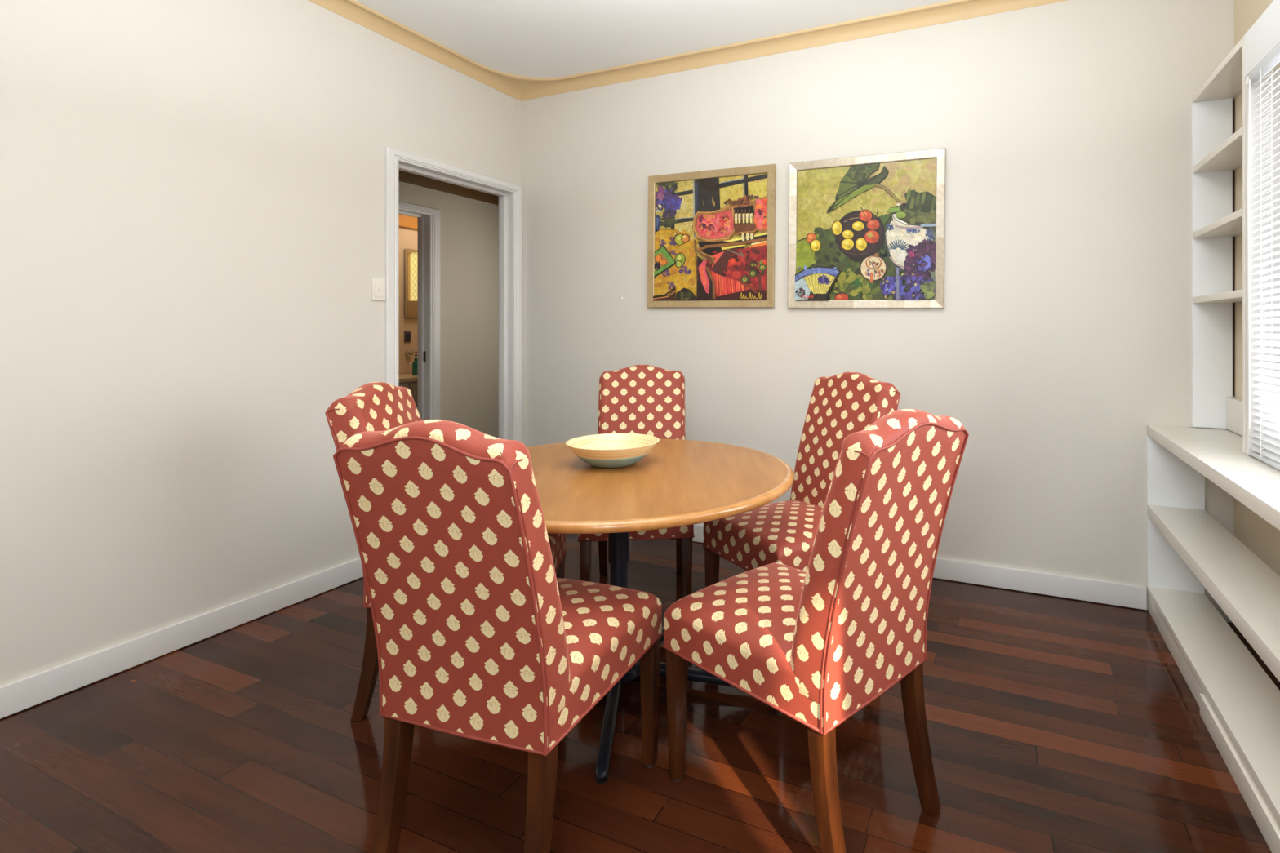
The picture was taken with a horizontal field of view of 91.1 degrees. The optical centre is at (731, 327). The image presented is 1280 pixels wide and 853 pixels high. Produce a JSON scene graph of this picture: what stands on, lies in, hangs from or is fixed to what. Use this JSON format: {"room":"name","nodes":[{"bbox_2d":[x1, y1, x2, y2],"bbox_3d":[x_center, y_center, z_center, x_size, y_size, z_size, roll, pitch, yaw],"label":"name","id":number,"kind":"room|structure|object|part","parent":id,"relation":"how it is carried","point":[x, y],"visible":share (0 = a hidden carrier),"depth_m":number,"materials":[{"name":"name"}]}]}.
{"room":"dining room","nodes":[
{"label":"dining room","id":0,"kind":"room"},
{"bbox_2d":[0,0,520,686],"bbox_3d":[-2.011,-0.210,2.728,0.120,2.860,6.020,0,0,23],"label":"wall","id":1,"kind":"structure","parent":0,"point":[192,192],"depth_m":2.37,"materials":[{"name":"paint"}]},
{"bbox_2d":[0,557,363,719],"bbox_3d":[-2.404,1.168,1.640,0.018,0.096,3.312,0,0,23],"label":"baseboard","id":2,"kind":"structure","parent":1,"relation":"attached to","point":[18,695],"depth_m":2.30,"materials":[{"name":"white paint"}]},
{"bbox_2d":[371,277,385,300],"bbox_3d":[-1.766,-0.193,3.119,0.020,0.112,0.072,0,0,23],"label":"light switch","id":3,"kind":"object","parent":1,"relation":"attached to","point":[378,285],"visible":1,"depth_m":3.11,"materials":[{"name":"white plastic"}]},
{"bbox_2d":[384,146,522,442],"bbox_3d":[-1.614,0.150,3.625,0.140,2.139,0.974,0,0,23],"label":"door frame","id":4,"kind":"structure","parent":1,"relation":"in","point":[509,195],"depth_m":3.99,"materials":[{"name":"white paint"}]},
{"bbox_2d":[398,226,417,373],"bbox_3d":[-3.413,-0.030,4.844,0.100,2.500,3.000,0,0,23],"label":"wall","id":5,"kind":"structure","parent":0,"point":[407,237],"depth_m":5.69,"materials":[{"name":"beige paint"}]},
{"bbox_2d":[404,330,410,342],"bbox_3d":[-2.975,0.080,5.717,0.014,0.104,0.064,0,0,23],"label":"power outlet","id":6,"kind":"object","parent":5,"relation":"attached to","point":[406,333],"visible":1,"depth_m":5.71,"materials":[{"name":"plastic"}]},
{"bbox_2d":[406,333,409,340],"bbox_3d":[-2.970,0.083,5.715,0.004,0.066,0.040,0,0,23],"label":"socket","id":7,"kind":"object","parent":6,"relation":"attached to","point":[407,334],"depth_m":5.71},
{"bbox_2d":[398,213,417,229],"bbox_3d":[-3.353,-1.060,4.818,0.030,0.280,3.000,0,0,23],"label":"trim","id":8,"kind":"structure","parent":5,"relation":"attached to","point":[406,221],"depth_m":5.69,"materials":[{"name":"orange wood"}]},
{"bbox_2d":[404,248,417,317],"bbox_3d":[-2.893,-0.410,5.883,0.032,0.630,0.430,0,0,23],"label":"mirror","id":9,"kind":"object","parent":5,"relation":"attached to","point":[410,255],"visible":0.44,"depth_m":5.71,"materials":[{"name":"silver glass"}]},
{"bbox_2d":[405,349,417,365],"bbox_3d":[-2.910,0.273,5.707,0.141,0.145,0.129,0,0,23],"label":"tap","id":10,"kind":"object","parent":5,"relation":"attached to","point":[409,353],"visible":0.62,"depth_m":5.71,"materials":[{"name":"silver metal"}]},
{"bbox_2d":[398,181,497,437],"bbox_3d":[-2.232,-0.030,3.802,1.134,2.500,4.220,0,0,23],"label":"wall","id":11,"kind":"structure","parent":0,"point":[468,227],"depth_m":5.09,"materials":[{"name":"paint"}]},
{"bbox_2d":[398,201,439,420],"bbox_3d":[-2.516,0.153,4.398,0.140,2.134,0.990,0,0,23],"label":"door","id":12,"kind":"structure","parent":11,"relation":"in","point":[428,219],"depth_m":4.76,"materials":[{"name":"white paint"}]},
{"bbox_2d":[398,169,497,204],"bbox_3d":[-2.632,-1.133,3.964,0.030,0.135,4.000,0,0,23],"label":"trim","id":13,"kind":"structure","parent":11,"relation":"attached to","point":[403,176],"depth_m":4.86,"materials":[{"name":"paint"}]},
{"bbox_2d":[0,533,1279,852],"bbox_3d":[-1.519,1.270,2.668,7.500,0.100,6.300,0,0,23],"label":"floor","id":14,"kind":"structure","parent":0,"point":[1055,724],"depth_m":1.75,"materials":[{"name":"brown wood"}]},
{"bbox_2d":[398,373,417,407],"bbox_3d":[-2.818,0.820,5.511,0.446,0.800,1.295,0,0,23],"label":"vanity cabinet","id":15,"kind":"object","parent":14,"relation":"on","point":[408,380],"visible":0.08,"depth_m":5.27,"materials":[{"name":"grey paint"}]},
{"bbox_3d":[-2.806,0.568,5.045,0.016,0.185,0.410,0,0,23],"label":"drawer","id":16,"kind":"part","parent":15,"relation":"part of","materials":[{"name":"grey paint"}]},
{"bbox_3d":[-2.638,0.568,5.436,0.016,0.185,0.410,0,0,23],"label":"drawer","id":17,"kind":"part","parent":15,"relation":"part of","materials":[{"name":"grey paint"}]},
{"bbox_2d":[412,354,417,375],"bbox_3d":[-2.779,0.329,5.480,0.062,0.183,0.060,0,0,23],"label":"soap bottle","id":18,"kind":"object","parent":15,"relation":"on","point":[415,362],"visible":0.74,"depth_m":5.46,"materials":[{"name":"teal plastic"}]},
{"bbox_2d":[324,382,566,721],"bbox_3d":[-0.936,0.703,2.143,0.653,1.035,0.473,0,0,-4],"label":"dining chair","id":19,"kind":"object","parent":14,"relation":"on","point":[373,406],"visible":0.27,"depth_m":1.95,"materials":[{"name":"red fabric"}]},
{"bbox_3d":[-1.130,1.016,1.941,0.096,0.402,0.044,0,0,-4],"label":"leg","id":20,"kind":"part","parent":19,"relation":"part of","materials":[{"name":"brown wood"}]},
{"bbox_3d":[-1.142,0.525,2.128,0.231,0.679,0.425,0,0,-4],"label":"backrest","id":21,"kind":"part","parent":19,"relation":"part of","materials":[{"name":"red fabric"}]},
{"bbox_3d":[-0.876,0.789,2.148,0.522,0.151,0.465,0,0,-4],"label":"seat","id":22,"kind":"part","parent":19,"relation":"part of","materials":[{"name":"red fabric"}]},
{"bbox_3d":[-0.660,1.015,2.371,0.045,0.390,0.045,0,0,-4],"label":"leg","id":23,"kind":"part","parent":19,"relation":"part of","materials":[{"name":"brown wood"}]},
{"bbox_2d":[333,419,662,852],"bbox_3d":[-0.512,0.703,1.516,0.473,1.035,0.653,0,0,18],"label":"dining chair","id":24,"kind":"object","parent":14,"relation":"on","point":[478,637],"visible":1,"depth_m":1.28,"materials":[{"name":"red fabric"}]},
{"bbox_3d":[-0.754,1.016,1.374,0.044,0.402,0.096,0,0,18],"label":"leg","id":25,"kind":"part","parent":24,"relation":"part of","materials":[{"name":"brown wood"}]},
{"bbox_3d":[-0.575,0.525,1.319,0.425,0.679,0.231,0,0,18],"label":"backrest","id":26,"kind":"part","parent":24,"relation":"part of","materials":[{"name":"red fabric"}]},
{"bbox_3d":[-0.396,1.016,1.261,0.044,0.402,0.096,0,0,18],"label":"leg","id":27,"kind":"part","parent":24,"relation":"part of","materials":[{"name":"brown wood"}]},
{"bbox_3d":[-0.494,0.789,1.574,0.465,0.151,0.522,0,0,18],"label":"seat","id":28,"kind":"part","parent":24,"relation":"part of","materials":[{"name":"red fabric"}]},
{"bbox_3d":[-0.227,1.015,1.732,0.045,0.390,0.045,0,0,18],"label":"leg","id":29,"kind":"part","parent":24,"relation":"part of","materials":[{"name":"brown wood"}]},
{"bbox_2d":[577,364,694,597],"bbox_3d":[-0.419,0.703,2.851,0.473,1.035,0.653,0,0,-6],"label":"dining chair","id":30,"kind":"object","parent":14,"relation":"on","point":[640,399],"visible":0.51,"depth_m":3.02,"materials":[{"name":"red fabric"}]},
{"bbox_3d":[-0.594,1.015,2.540,0.045,0.390,0.045,0,0,-6],"label":"leg","id":31,"kind":"part","parent":30,"relation":"part of","materials":[{"name":"brown wood"}]},
{"bbox_3d":[-0.627,1.016,3.039,0.044,0.402,0.096,0,0,-6],"label":"leg","id":32,"kind":"part","parent":30,"relation":"part of","materials":[{"name":"brown wood"}]},
{"bbox_3d":[-0.412,0.789,2.791,0.465,0.151,0.522,0,0,-6],"label":"seat","id":33,"kind":"part","parent":30,"relation":"part of","materials":[{"name":"red fabric"}]},
{"bbox_3d":[-0.440,0.525,3.057,0.425,0.679,0.231,0,0,-6],"label":"backrest","id":34,"kind":"part","parent":30,"relation":"part of","materials":[{"name":"red fabric"}]},
{"bbox_3d":[-0.254,1.016,3.078,0.044,0.402,0.096,0,0,-6],"label":"leg","id":35,"kind":"part","parent":30,"relation":"part of","materials":[{"name":"brown wood"}]},
{"bbox_3d":[-0.183,1.015,2.582,0.045,0.390,0.045,0,0,-6],"label":"leg","id":36,"kind":"part","parent":30,"relation":"part of","materials":[{"name":"brown wood"}]},
{"bbox_2d":[526,438,794,784],"bbox_3d":[-0.394,0.857,2.179,1.224,0.726,1.224,0,0,23],"label":"dining table","id":37,"kind":"object","parent":14,"relation":"on","point":[679,482],"visible":0.47,"depth_m":1.95,"materials":[{"name":"brown wood"}]},
{"bbox_3d":[-0.368,1.181,1.892,0.042,0.042,0.478,0,0,-5],"label":"leg","id":38,"kind":"part","parent":37,"relation":"part of","materials":[{"name":"grey metal"}]},
{"bbox_2d":[565,433,659,467],"bbox_3d":[-0.428,0.452,2.252,0.333,0.084,0.333,0,0,23],"label":"fruit bowl","id":39,"kind":"object","parent":37,"relation":"on","point":[604,450],"visible":1,"depth_m":2.20,"materials":[{"name":"beige ceramic"}]},
{"bbox_3d":[-0.246,1.181,2.428,0.042,0.042,0.478,0,0,31],"label":"leg","id":40,"kind":"part","parent":37,"relation":"part of","materials":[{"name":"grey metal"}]},
{"bbox_3d":[-0.112,1.181,2.115,0.478,0.042,0.042,0,0,13],"label":"leg","id":41,"kind":"part","parent":37,"relation":"part of","materials":[{"name":"grey metal"}]},
{"bbox_2d":[702,371,900,587],"bbox_3d":[0.282,0.703,2.452,0.653,1.035,0.473,0,0,-35],"label":"dining chair","id":42,"kind":"object","parent":14,"relation":"on","point":[841,405],"visible":0.61,"depth_m":2.45,"materials":[{"name":"red fabric"}]},
{"bbox_3d":[-0.075,1.015,2.452,0.045,0.390,0.045,0,0,-35],"label":"leg","id":43,"kind":"part","parent":42,"relation":"part of","materials":[{"name":"brown wood"}]},
{"bbox_3d":[0.232,0.789,2.417,0.522,0.151,0.465,0,0,-35],"label":"seat","id":44,"kind":"part","parent":42,"relation":"part of","materials":[{"name":"red fabric"}]},
{"bbox_3d":[0.451,0.525,2.571,0.231,0.679,0.425,0,0,-35],"label":"backrest","id":45,"kind":"part","parent":42,"relation":"part of","materials":[{"name":"red fabric"}]},
{"bbox_2d":[662,408,968,852],"bbox_3d":[0.205,0.703,1.614,0.473,1.035,0.653,0,0,-44],"label":"dining chair","id":46,"kind":"object","parent":14,"relation":"on","point":[817,646],"visible":1,"depth_m":1.43,"materials":[{"name":"red fabric"}]},
{"bbox_3d":[-0.146,1.015,1.681,0.045,0.390,0.045,0,0,-44],"label":"leg","id":47,"kind":"part","parent":46,"relation":"part of","materials":[{"name":"brown wood"}]},
{"bbox_3d":[0.163,0.789,1.657,0.465,0.151,0.522,0,0,-44],"label":"seat","id":48,"kind":"part","parent":46,"relation":"part of","materials":[{"name":"red fabric"}]},
{"bbox_3d":[0.214,1.016,1.333,0.044,0.402,0.096,0,0,-44],"label":"leg","id":49,"kind":"part","parent":46,"relation":"part of","materials":[{"name":"brown wood"}]},
{"bbox_3d":[0.348,0.525,1.465,0.425,0.679,0.231,0,0,-44],"label":"backrest","id":50,"kind":"part","parent":46,"relation":"part of","materials":[{"name":"red fabric"}]},
{"bbox_3d":[0.484,1.016,1.593,0.044,0.402,0.096,0,0,-44],"label":"leg","id":51,"kind":"part","parent":46,"relation":"part of","materials":[{"name":"brown wood"}]},
{"bbox_2d":[1146,435,1279,852],"bbox_3d":[1.140,0.842,0.914,0.208,0.756,3.781,0,0,23],"label":"shelf unit","id":52,"kind":"object","parent":14,"relation":"on","point":[1189,552],"visible":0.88,"depth_m":2.03,"materials":[{"name":"white paint"}]},
{"bbox_3d":[1.887,0.792,2.641,0.202,0.656,0.018,0,0,23],"label":"panel","id":53,"kind":"part","parent":52,"relation":"part of","materials":[{"name":"white paint"}]},
{"bbox_2d":[1146,425,1279,530],"bbox_3d":[1.190,0.442,0.892,0.304,0.043,3.780,0,0,23],"label":"countertop","id":54,"kind":"structure","parent":52,"relation":"on","point":[1217,455],"depth_m":1.93,"materials":[{"name":"beige paint"}]},
{"bbox_2d":[1191,35,1279,453],"bbox_3d":[1.891,-0.278,2.317,0.144,1.389,0.611,0,0,23],"label":"bookcase","id":55,"kind":"object","parent":54,"relation":"on","point":[1218,150],"visible":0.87,"depth_m":2.57,"materials":[{"name":"white paint"}]},
{"bbox_3d":[2.005,-0.265,2.592,0.135,1.363,0.016,0,0,23],"label":"panel","id":56,"kind":"part","parent":55,"relation":"part of","materials":[{"name":"white paint"}]},
{"bbox_3d":[1.891,-0.116,2.317,0.144,0.026,0.577,0,0,23],"label":"shelf","id":57,"kind":"part","parent":55,"relation":"part of","materials":[{"name":"beige paint"}]},
{"bbox_3d":[1.891,-0.388,2.317,0.144,0.026,0.577,0,0,23],"label":"shelf","id":58,"kind":"part","parent":55,"relation":"part of","materials":[{"name":"beige paint"}]},
{"bbox_3d":[1.891,-0.662,2.317,0.144,0.026,0.577,0,0,23],"label":"shelf","id":59,"kind":"part","parent":55,"relation":"part of","materials":[{"name":"beige paint"}]},
{"bbox_3d":[1.774,-0.265,2.045,0.144,1.363,0.016,0,0,23],"label":"divider panel","id":60,"kind":"part","parent":55,"relation":"part of","materials":[{"name":"beige paint"}]},
{"bbox_3d":[1.139,1.126,0.905,0.202,0.032,3.763,0,0,23],"label":"shelf","id":61,"kind":"part","parent":52,"relation":"part of","materials":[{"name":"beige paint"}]},
{"bbox_3d":[1.139,0.784,0.905,0.202,0.048,3.763,0,0,23],"label":"shelf","id":62,"kind":"part","parent":52,"relation":"part of","materials":[{"name":"beige paint"}]},
{"bbox_2d":[355,0,951,77],"bbox_3d":[-0.495,-1.590,1.346,3.759,0.100,4.281,0,0,23],"label":"ceiling","id":63,"kind":"structure","parent":0,"point":[534,38],"depth_m":3.14,"materials":[{"name":"paint"}]},
{"bbox_2d":[520,0,1234,622],"bbox_3d":[0.444,-0.210,3.337,3.909,2.860,0.120,0,0,23],"label":"wall","id":64,"kind":"structure","parent":0,"point":[1062,332],"depth_m":2.96,"materials":[{"name":"paint"}]},
{"bbox_2d":[308,0,1066,101],"bbox_3d":[-0.495,-1.510,1.346,3.759,0.060,4.281,0,0,23],"label":"trim","id":65,"kind":"structure","parent":64,"relation":"attached to","point":[519,87],"depth_m":3.31,"materials":[{"name":"beige paint"}]},
{"bbox_2d":[647,164,776,307],"bbox_3d":[-0.127,-0.500,3.504,0.784,0.772,0.024,1,0,23],"label":"framed picture","id":66,"kind":"object","parent":64,"relation":"attached to","point":[712,233],"visible":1,"depth_m":3.49,"materials":[{"name":"paper"}]},
{"bbox_2d":[787,147,946,308],"bbox_3d":[0.670,-0.486,3.159,0.788,0.773,0.027,1,0,23],"label":"framed picture","id":67,"kind":"object","parent":64,"relation":"attached to","point":[867,231],"visible":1,"depth_m":3.15,"materials":[{"name":"multicoloured paper"}]},
{"bbox_2d":[692,524,1146,609],"bbox_3d":[0.216,1.168,3.361,3.431,0.096,0.018,0,0,23],"label":"baseboard","id":68,"kind":"structure","parent":64,"relation":"attached to","point":[1131,596],"depth_m":2.84,"materials":[{"name":"white paint"}]},
{"bbox_2d":[1234,0,1279,576],"bbox_3d":[1.261,-0.210,0.481,0.150,2.860,4.481,0,0,23],"label":"wall","id":69,"kind":"structure","parent":0,"point":[1255,533],"depth_m":2.48,"materials":[{"name":"beige paint"}]},
{"bbox_2d":[1244,0,1279,455],"bbox_3d":[1.440,-0.277,1.269,0.143,1.390,1.670,0,0,23],"label":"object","id":70,"kind":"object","parent":69,"relation":"in","point":[1264,35],"depth_m":2.02,"materials":[{"name":"white paint"}]},
{"bbox_2d":[1244,42,1279,470],"bbox_3d":[1.376,-0.206,1.287,0.039,1.239,1.612,0,0,23],"label":"blind","id":71,"kind":"object","parent":70,"relation":"attached to","point":[1266,441],"visible":1,"depth_m":1.92,"materials":[{"name":"white plastic"}]},
{"bbox_3d":[1.381,0.408,1.285,0.024,0.009,1.612,0,0,23],"label":"rail","id":72,"kind":"part","parent":71,"relation":"part of","materials":[{"name":"white plastic"}]},
{"bbox_3d":[1.655,-0.198,1.922,0.029,1.210,0.002,0,0,23],"label":"ladder cord","id":73,"kind":"part","parent":71,"relation":"part of","materials":[{"name":"white fabric"}]}
]}

